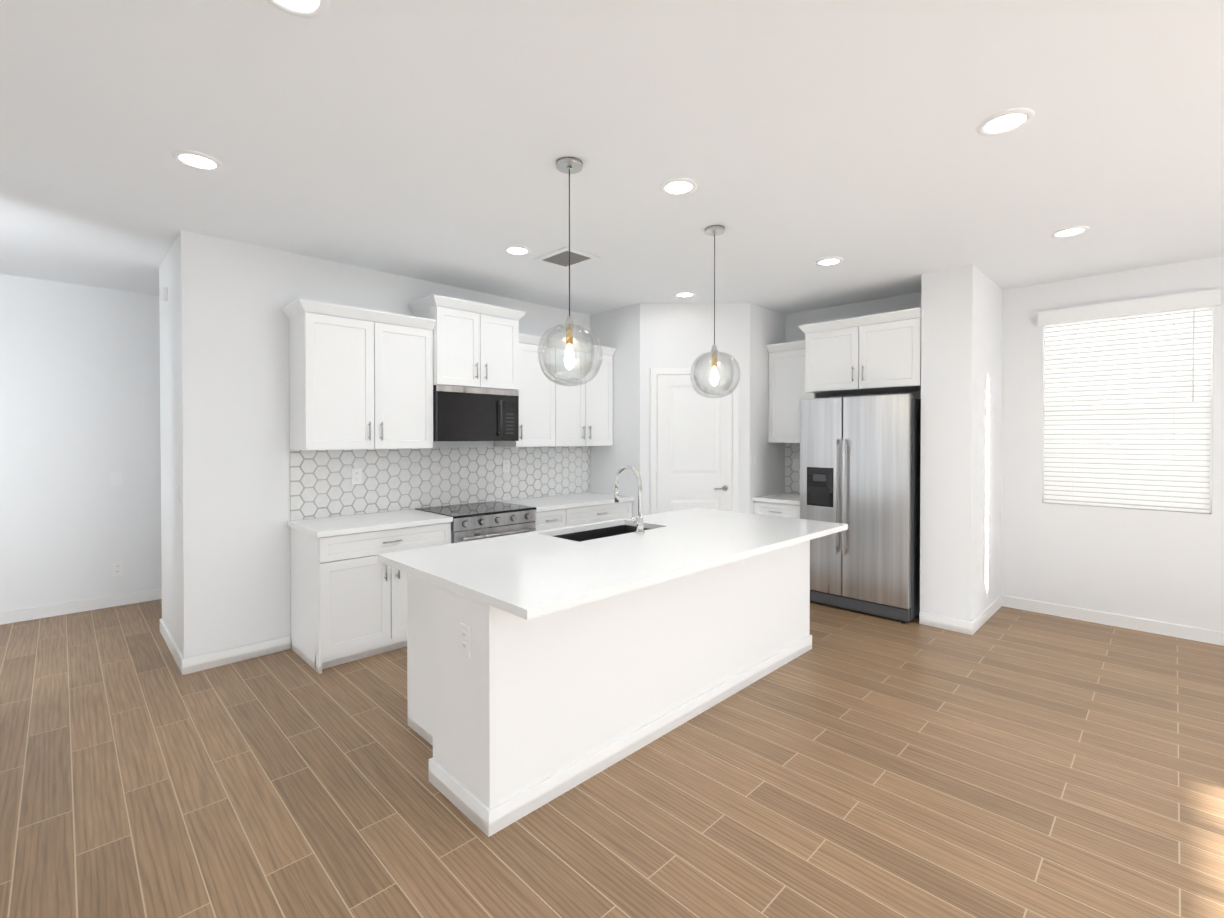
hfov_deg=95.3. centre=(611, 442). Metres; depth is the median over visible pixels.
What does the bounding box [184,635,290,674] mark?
baseboard
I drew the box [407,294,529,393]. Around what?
upper cabinet
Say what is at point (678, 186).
recessed light
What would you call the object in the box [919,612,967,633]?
baseboard
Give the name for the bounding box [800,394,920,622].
refrigerator
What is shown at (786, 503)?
cabinet
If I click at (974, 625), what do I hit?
baseboard
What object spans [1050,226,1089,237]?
recessed light
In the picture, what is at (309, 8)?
recessed light
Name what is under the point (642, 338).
wall
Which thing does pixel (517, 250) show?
recessed light
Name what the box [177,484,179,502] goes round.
light switch
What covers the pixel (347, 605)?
base cabinet
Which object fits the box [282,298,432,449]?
upper cabinet
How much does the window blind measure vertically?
1.602 m
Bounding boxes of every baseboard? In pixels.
[0,589,161,624]
[160,619,183,674]
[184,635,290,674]
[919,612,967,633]
[968,595,1003,634]
[1004,595,1223,645]
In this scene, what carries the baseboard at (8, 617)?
attached to the wall at (79, 394)
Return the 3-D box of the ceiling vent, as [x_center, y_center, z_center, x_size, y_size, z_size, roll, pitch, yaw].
[-0.329,-1.323,4.024,0.320,0.011,0.380,-1,1,-45]
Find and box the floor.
[0,599,1223,917]
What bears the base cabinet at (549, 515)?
on the floor
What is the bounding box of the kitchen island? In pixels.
[378,466,847,836]
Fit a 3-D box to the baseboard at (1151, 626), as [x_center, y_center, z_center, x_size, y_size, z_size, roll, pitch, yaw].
[4.584,1.406,3.754,0.016,0.095,3.285,-1,1,-45]
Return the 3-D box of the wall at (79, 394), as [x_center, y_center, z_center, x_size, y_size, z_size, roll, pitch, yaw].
[-2.824,0.037,6.506,5.990,2.780,0.120,-1,1,-45]
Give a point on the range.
(480, 520)
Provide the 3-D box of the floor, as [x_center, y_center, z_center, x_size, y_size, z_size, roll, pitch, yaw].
[-1.095,1.498,4.277,8.150,0.100,15.300,-1,1,-45]
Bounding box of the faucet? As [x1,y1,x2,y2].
[614,466,644,533]
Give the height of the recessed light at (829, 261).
0.008 m
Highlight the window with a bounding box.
[1043,307,1213,512]
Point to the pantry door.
(694, 448)
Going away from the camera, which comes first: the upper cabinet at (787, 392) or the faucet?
the faucet
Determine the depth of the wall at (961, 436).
4.34 m
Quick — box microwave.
[433,385,518,440]
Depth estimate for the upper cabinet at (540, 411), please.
5.02 m
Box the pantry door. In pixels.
[650,368,738,513]
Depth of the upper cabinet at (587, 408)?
5.42 m
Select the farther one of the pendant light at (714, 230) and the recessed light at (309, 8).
the pendant light at (714, 230)
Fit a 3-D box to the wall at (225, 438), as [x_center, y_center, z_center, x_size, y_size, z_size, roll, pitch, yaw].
[-1.283,0.045,5.640,5.020,2.780,1.080,-1,1,-45]
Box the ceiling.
[0,0,1223,314]
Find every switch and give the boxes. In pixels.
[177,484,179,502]
[793,459,799,470]
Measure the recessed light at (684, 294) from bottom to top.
0.008 m
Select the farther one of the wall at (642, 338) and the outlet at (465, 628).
the wall at (642, 338)
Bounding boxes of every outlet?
[111,561,122,575]
[460,623,470,657]
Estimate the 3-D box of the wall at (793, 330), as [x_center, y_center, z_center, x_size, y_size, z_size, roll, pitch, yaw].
[1.874,0.043,5.934,0.120,2.780,2.945,-1,1,-45]
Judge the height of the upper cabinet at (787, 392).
0.982 m
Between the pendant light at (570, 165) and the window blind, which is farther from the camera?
the window blind
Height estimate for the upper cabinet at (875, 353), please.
0.612 m
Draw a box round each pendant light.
[538,157,602,385]
[691,225,739,397]
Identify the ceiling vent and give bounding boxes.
[533,247,600,268]
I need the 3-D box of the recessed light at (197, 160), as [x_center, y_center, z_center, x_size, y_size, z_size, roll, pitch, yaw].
[-1.934,-1.312,2.604,0.196,0.008,0.196,-1,1,-45]
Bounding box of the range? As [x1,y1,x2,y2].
[415,501,535,543]
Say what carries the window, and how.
in the wall at (1166, 566)
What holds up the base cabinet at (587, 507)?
on the floor
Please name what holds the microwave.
attached to the upper cabinet at (473, 344)
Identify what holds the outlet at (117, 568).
attached to the wall at (79, 394)
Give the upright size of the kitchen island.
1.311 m
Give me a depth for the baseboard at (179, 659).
3.78 m
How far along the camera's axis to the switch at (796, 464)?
5.79 m
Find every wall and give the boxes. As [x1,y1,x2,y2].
[0,274,161,612]
[159,230,589,658]
[590,303,785,516]
[785,292,920,398]
[920,265,1002,621]
[1001,256,1223,631]
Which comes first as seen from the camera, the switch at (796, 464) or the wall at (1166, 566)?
the wall at (1166, 566)
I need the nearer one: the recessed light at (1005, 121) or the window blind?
the recessed light at (1005, 121)
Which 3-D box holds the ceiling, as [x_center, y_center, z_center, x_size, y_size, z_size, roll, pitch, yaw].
[-1.095,-1.392,4.250,8.150,0.120,15.300,-1,1,-45]
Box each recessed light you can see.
[171,150,222,170]
[266,0,329,17]
[503,245,531,254]
[660,178,697,195]
[674,291,695,296]
[815,257,842,265]
[977,108,1034,135]
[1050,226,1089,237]
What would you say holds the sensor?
attached to the wall at (225, 438)
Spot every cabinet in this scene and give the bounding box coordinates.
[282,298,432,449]
[287,506,452,673]
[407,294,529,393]
[491,498,570,530]
[494,335,561,446]
[535,490,633,525]
[562,340,615,445]
[753,443,799,518]
[766,340,830,442]
[798,307,920,394]
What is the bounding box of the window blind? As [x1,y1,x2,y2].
[1038,288,1220,512]
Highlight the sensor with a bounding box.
[162,286,167,300]

